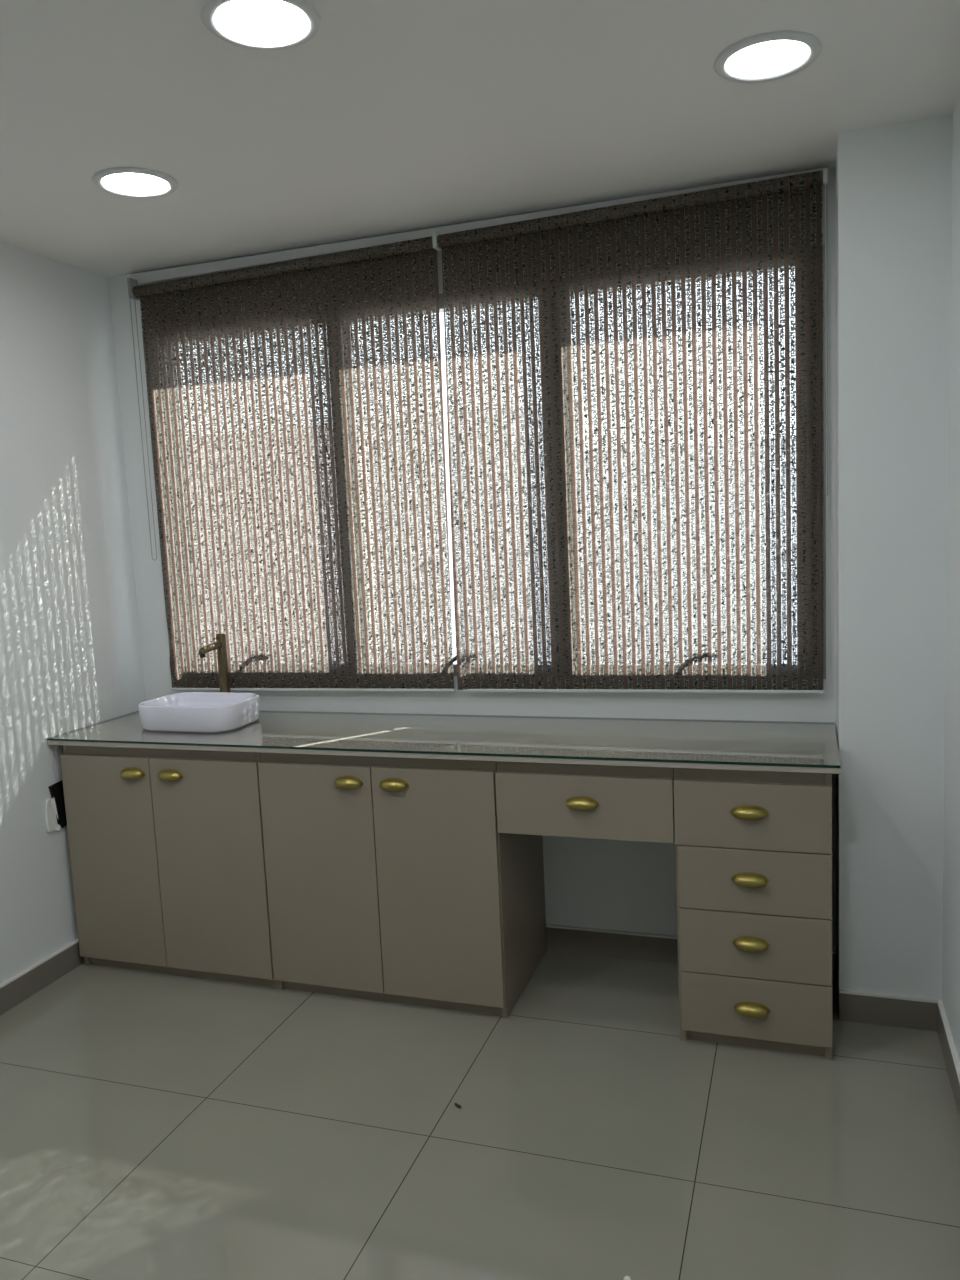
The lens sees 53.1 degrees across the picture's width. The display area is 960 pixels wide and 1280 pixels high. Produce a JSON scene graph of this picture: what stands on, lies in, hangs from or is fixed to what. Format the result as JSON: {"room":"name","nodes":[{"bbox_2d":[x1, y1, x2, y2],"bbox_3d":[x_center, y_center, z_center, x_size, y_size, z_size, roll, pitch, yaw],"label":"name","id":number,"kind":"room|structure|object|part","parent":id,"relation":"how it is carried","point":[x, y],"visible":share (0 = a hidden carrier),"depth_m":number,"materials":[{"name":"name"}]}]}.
{"room":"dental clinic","nodes":[
{"label":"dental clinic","id":0,"kind":"room"},
{"bbox_2d":[0,242,145,983],"bbox_3d":[-2.047,0.149,1.603,0.180,2.374,4.300,0,7,19],"label":"wall","id":1,"kind":"structure","parent":0,"point":[71,654],"depth_m":3.18,"materials":[{"name":"white paint"}]},
{"bbox_2d":[0,939,83,1014],"bbox_3d":[-1.904,1.282,1.709,0.012,0.088,4.300,0,7,19],"label":"baseboard","id":2,"kind":"structure","parent":1,"relation":"attached to","point":[25,984],"depth_m":3.11,"materials":[{"name":"beige tile"}]},
{"bbox_2d":[45,780,66,831],"bbox_3d":[-1.409,0.554,3.192,0.010,0.160,0.100,0,7,19],"label":"wall box","id":3,"kind":"object","parent":1,"relation":"attached to","point":[55,812],"visible":0.92,"depth_m":3.19,"materials":[{"name":"black plastic"}]},
{"bbox_2d":[108,167,835,949],"bbox_3d":[-0.053,-0.144,3.275,2.894,2.374,0.180,0,7,19],"label":"wall","id":4,"kind":"structure","parent":0,"point":[621,885],"depth_m":3.16,"materials":[{"name":"white paint"}]},
{"bbox_2d":[129,167,827,285],"bbox_3d":[-0.134,-1.283,3.037,2.320,0.041,0.028,0,7,19],"label":"blind rail","id":5,"kind":"object","parent":4,"relation":"attached to","point":[157,276],"visible":0.51,"depth_m":3.10,"materials":[{"name":"black metal"}]},
{"bbox_2d":[142,245,825,678],"bbox_3d":[-0.087,-0.494,3.155,2.300,1.240,0.077,0,7,19],"label":"window","id":6,"kind":"structure","parent":4,"relation":"in","point":[441,307],"depth_m":2.99,"materials":[{"name":"glass"}]},
{"bbox_3d":[-0.795,-0.490,3.405,0.709,1.204,0.052,0,7,19],"label":"sash","id":7,"kind":"part","parent":6,"relation":"part of","materials":[{"name":"glass"}]},
{"bbox_2d":[127,231,454,691],"bbox_3d":[-0.647,-0.541,3.275,1.161,1.465,0.046,0,7,19],"label":"roller blind","id":8,"kind":"object","parent":6,"relation":"attached to","point":[291,269],"visible":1,"depth_m":3.27,"materials":[{"name":"fabric"}]},
{"bbox_3d":[-1.199,-0.748,3.423,0.023,0.928,0.003,0,7,19],"label":"bead chain","id":9,"kind":"part","parent":8,"relation":"part of","materials":[{"name":"grey plastic"}]},
{"bbox_3d":[-0.095,-0.493,3.168,0.711,1.204,0.052,0,7,19],"label":"sash","id":10,"kind":"part","parent":6,"relation":"part of","materials":[{"name":"glass"}]},
{"bbox_3d":[-0.066,0.073,3.196,0.137,0.067,0.021,1,8,25],"label":"handle","id":11,"kind":"part","parent":6,"relation":"part of","materials":[{"name":"black metal"}]},
{"bbox_2d":[437,168,827,692],"bbox_3d":[0.438,-0.558,2.909,1.158,1.469,0.048,0,7,19],"label":"roller blind","id":12,"kind":"object","parent":6,"relation":"attached to","point":[523,231],"visible":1,"depth_m":2.91,"materials":[{"name":"fabric"}]},
{"bbox_3d":[0.966,-0.835,2.683,0.011,0.856,0.003,0,7,19],"label":"bead chain","id":13,"kind":"part","parent":12,"relation":"part of","materials":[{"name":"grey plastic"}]},
{"bbox_3d":[0.627,-0.497,2.925,0.721,1.204,0.052,0,7,19],"label":"sash","id":14,"kind":"part","parent":6,"relation":"part of","materials":[{"name":"glass"}]},
{"bbox_3d":[0.665,0.069,2.949,0.137,0.067,0.021,1,8,25],"label":"handle","id":15,"kind":"part","parent":6,"relation":"part of","materials":[{"name":"black metal"}]},
{"bbox_2d":[546,924,835,978],"bbox_3d":[-0.064,1.002,3.333,2.439,0.088,0.012,0,7,19],"label":"baseboard","id":16,"kind":"structure","parent":4,"relation":"attached to","point":[561,938],"depth_m":3.15,"materials":[{"name":"beige tile"}]},
{"bbox_2d":[0,950,959,1279],"bbox_3d":[-0.620,1.349,1.286,3.074,0.060,4.660,0,7,19],"label":"floor","id":17,"kind":"structure","parent":0,"point":[154,1125],"depth_m":2.26,"materials":[{"name":"tile"}]},
{"bbox_2d":[60,745,276,988],"bbox_3d":[-0.949,0.697,3.313,0.748,0.778,0.507,0,7,19],"label":"base cabinet","id":18,"kind":"object","parent":17,"relation":"on","point":[166,846],"visible":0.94,"depth_m":3.09,"materials":[{"name":"beige laminate"}]},
{"bbox_3d":[-1.206,0.725,3.172,0.348,0.700,0.018,0,7,19],"label":"door","id":19,"kind":"part","parent":18,"relation":"part of","materials":[{"name":"beige laminate"}]},
{"bbox_3d":[-1.121,0.430,3.080,0.095,0.039,0.027,0,7,19],"label":"cup handle","id":20,"kind":"part","parent":18,"relation":"part of","materials":[{"name":"gold metal"}]},
{"bbox_3d":[-0.985,0.429,3.034,0.095,0.039,0.027,0,7,19],"label":"cup handle","id":21,"kind":"part","parent":18,"relation":"part of","materials":[{"name":"gold metal"}]},
{"bbox_3d":[-0.852,0.723,3.053,0.392,0.700,0.018,0,7,19],"label":"door","id":22,"kind":"part","parent":18,"relation":"part of","materials":[{"name":"beige laminate"}]},
{"bbox_2d":[47,730,840,773],"bbox_3d":[-0.184,0.299,3.010,2.446,0.014,0.510,0,7,19],"label":"countertop","id":23,"kind":"structure","parent":18,"relation":"on","point":[753,746],"depth_m":2.73,"materials":[{"name":"clear glass"},{"name":"taupe laminate"}]},
{"bbox_2d":[47,711,840,767],"bbox_3d":[-0.185,0.288,3.008,2.444,0.007,0.511,0,7,19],"label":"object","id":24,"kind":"structure","parent":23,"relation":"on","point":[273,729],"depth_m":3.03,"materials":[{"name":"teal"}]},
{"bbox_2d":[138,692,259,732],"bbox_3d":[-0.951,0.244,3.269,0.372,0.088,0.270,0,7,19],"label":"basin","id":25,"kind":"object","parent":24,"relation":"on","point":[198,712],"visible":1,"depth_m":3.17,"materials":[{"name":"white ceramic"}]},
{"bbox_2d":[198,633,229,691],"bbox_3d":[-0.931,0.128,3.375,0.048,0.290,0.156,0,7,19],"label":"tap","id":26,"kind":"object","parent":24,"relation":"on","point":[220,644],"visible":0.66,"depth_m":3.40,"materials":[{"name":"brown metal"}]},
{"bbox_3d":[-0.941,0.030,3.347,0.025,0.036,0.123,0,7,19],"label":"spout","id":27,"kind":"part","parent":26,"relation":"part of","materials":[{"name":"brown metal"}]},
{"bbox_2d":[495,761,674,843],"bbox_3d":[0.336,0.415,2.796,0.492,0.212,0.419,0,7,19],"label":"drawer","id":28,"kind":"object","parent":23,"relation":"attached to","point":[609,802],"visible":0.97,"depth_m":2.62,"materials":[{"name":"beige laminate"}]},
{"bbox_3d":[0.275,0.447,2.612,0.095,0.039,0.027,0,7,19],"label":"cup handle","id":29,"kind":"part","parent":28,"relation":"part of","materials":[{"name":"gold metal"}]},
{"bbox_2d":[258,753,546,1017],"bbox_3d":[-0.233,0.693,3.072,0.761,0.778,0.507,0,7,19],"label":"base cabinet","id":30,"kind":"object","parent":17,"relation":"on","point":[390,879],"visible":0.96,"depth_m":2.86,"materials":[{"name":"beige laminate"}]},
{"bbox_3d":[-0.483,0.721,2.928,0.376,0.700,0.018,0,7,19],"label":"door","id":31,"kind":"part","parent":30,"relation":"part of","materials":[{"name":"beige laminate"}]},
{"bbox_3d":[-0.394,0.423,2.834,0.095,0.039,0.027,0,7,19],"label":"cup handle","id":32,"kind":"part","parent":30,"relation":"part of","materials":[{"name":"gold metal"}]},
{"bbox_3d":[-0.255,0.422,2.787,0.095,0.039,0.027,0,7,19],"label":"cup handle","id":33,"kind":"part","parent":30,"relation":"part of","materials":[{"name":"gold metal"}]},
{"bbox_3d":[-0.123,0.719,2.807,0.378,0.700,0.018,0,7,19],"label":"door","id":34,"kind":"part","parent":30,"relation":"part of","materials":[{"name":"beige laminate"}]},
{"bbox_2d":[674,768,832,1058],"bbox_3d":[0.784,0.688,2.729,0.394,0.778,0.507,0,7,19],"label":"drawer pedestal","id":35,"kind":"object","parent":17,"relation":"on","point":[754,848],"visible":0.96,"depth_m":2.51,"materials":[{"name":"beige laminate"}]},
{"bbox_3d":[0.692,0.447,2.472,0.095,0.039,0.027,0,7,19],"label":"cup handle","id":36,"kind":"part","parent":35,"relation":"part of","materials":[{"name":"gold metal"}]},
{"bbox_3d":[0.700,0.626,2.494,0.095,0.039,0.027,0,7,19],"label":"cup handle","id":37,"kind":"part","parent":35,"relation":"part of","materials":[{"name":"gold metal"}]},
{"bbox_3d":[0.708,0.800,2.515,0.095,0.039,0.027,0,7,19],"label":"cup handle","id":38,"kind":"part","parent":35,"relation":"part of","materials":[{"name":"gold metal"}]},
{"bbox_3d":[0.717,0.979,2.536,0.095,0.039,0.027,0,7,19],"label":"cup handle","id":39,"kind":"part","parent":35,"relation":"part of","materials":[{"name":"gold metal"}]},
{"bbox_3d":[0.704,0.456,2.493,0.392,0.175,0.018,0,7,19],"label":"drawer","id":40,"kind":"part","parent":35,"relation":"part of","materials":[{"name":"beige laminate"}]},
{"bbox_3d":[0.715,0.630,2.513,0.386,0.170,0.018,0,7,19],"label":"drawer","id":41,"kind":"part","parent":35,"relation":"part of","materials":[{"name":"beige laminate"}]},
{"bbox_3d":[0.723,0.805,2.534,0.386,0.176,0.018,0,7,19],"label":"drawer","id":42,"kind":"part","parent":35,"relation":"part of","materials":[{"name":"beige laminate"}]},
{"bbox_3d":[0.731,0.978,2.555,0.386,0.167,0.018,0,7,19],"label":"drawer","id":43,"kind":"part","parent":35,"relation":"part of","materials":[{"name":"beige laminate"}]},
{"bbox_2d":[0,0,959,276],"bbox_3d":[-0.732,-1.085,0.993,3.074,0.100,4.660,0,7,19],"label":"ceiling","id":44,"kind":"structure","parent":0,"point":[396,116],"depth_m":2.19,"materials":[{"name":"white paint"}]},
{"bbox_2d":[92,167,177,197],"bbox_3d":[-0.911,-1.208,2.542,0.216,0.010,0.216,0,7,19],"label":"recessed light","id":45,"kind":"object","parent":44,"relation":"in","point":[132,182],"visible":1,"depth_m":2.53,"materials":[{"name":"white"}]},
{"bbox_2d":[102,173,168,193],"bbox_3d":[-0.911,-1.209,2.542,0.168,0.004,0.168,0,7,19],"label":"diffuser","id":46,"kind":"object","parent":45,"relation":"attached to","point":[112,183],"depth_m":2.54,"materials":[{"name":"white plastic"}]},
{"bbox_2d":[201,0,320,50],"bbox_3d":[-0.401,-1.138,1.766,0.216,0.010,0.216,0,7,19],"label":"recessed light","id":47,"kind":"object","parent":44,"relation":"in","point":[265,25],"visible":1,"depth_m":1.77,"materials":[{"name":"white"}]},
{"bbox_2d":[215,0,307,43],"bbox_3d":[-0.401,-1.139,1.766,0.168,0.004,0.168,0,7,19],"label":"diffuser","id":48,"kind":"object","parent":47,"relation":"attached to","point":[236,21],"depth_m":1.77,"materials":[{"name":"white plastic"}]},
{"bbox_2d":[714,30,821,82],"bbox_3d":[0.599,-1.212,2.005,0.216,0.010,0.216,0,7,19],"label":"recessed light","id":49,"kind":"object","parent":44,"relation":"in","point":[774,55],"visible":1,"depth_m":1.99,"materials":[{"name":"white"}]},
{"bbox_2d":[726,40,808,76],"bbox_3d":[0.599,-1.214,2.004,0.168,0.004,0.168,0,7,19],"label":"diffuser","id":50,"kind":"object","parent":49,"relation":"attached to","point":[758,58],"depth_m":2.00,"materials":[{"name":"white plastic"}]},
{"bbox_2d":[835,115,952,1007],"bbox_3d":[1.126,-0.123,2.652,0.262,2.374,0.251,0,7,19],"label":"wall","id":51,"kind":"structure","parent":0,"point":[893,183],"depth_m":2.52,"materials":[{"name":"white paint"}]},
{"bbox_2d":[839,989,936,1031],"bbox_3d":[1.131,1.027,2.667,0.250,0.088,0.012,0,7,19],"label":"baseboard","id":52,"kind":"structure","parent":51,"relation":"attached to","point":[919,1013],"depth_m":2.66,"materials":[{"name":"beige tile"}]},
{"bbox_2d":[942,97,959,1061],"bbox_3d":[0.724,0.123,0.763,0.180,2.374,4.480,0,7,19],"label":"wall","id":53,"kind":"structure","parent":0,"point":[950,942],"depth_m":2.38,"materials":[{"name":"white paint"}]},
{"bbox_2d":[937,999,959,1118],"bbox_3d":[0.617,1.284,0.728,0.012,0.088,4.049,0,7,19],"label":"baseboard","id":54,"kind":"structure","parent":53,"relation":"attached to","point":[948,1048],"depth_m":2.42,"materials":[{"name":"beige tile"}]},
{"label":"outside","id":55,"kind":"structure","parent":0,"visible":0},
{"bbox_3d":[5.333,1.530,23.190,60.000,0.200,39.400,0,7,19],"label":"ground","id":56,"kind":"structure","parent":55,"visible":0},
{"bbox_2d":[186,425,378,661],"bbox_3d":[-10.373,-0.027,16.773,18.350,5.860,1.000,0,7,19],"label":"facade","id":57,"kind":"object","parent":56,"relation":"on","point":[332,425],"depth_m":13.59,"materials":[{"name":"white"}]},
{"bbox_2d":[309,404,796,662],"bbox_3d":[7.121,-2.200,22.294,24.000,7.250,1.000,0,7,19],"label":"facade","id":58,"kind":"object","parent":56,"relation":"on","point":[452,612],"visible":0.15,"depth_m":23.04,"materials":[{"name":"white"}]}
]}

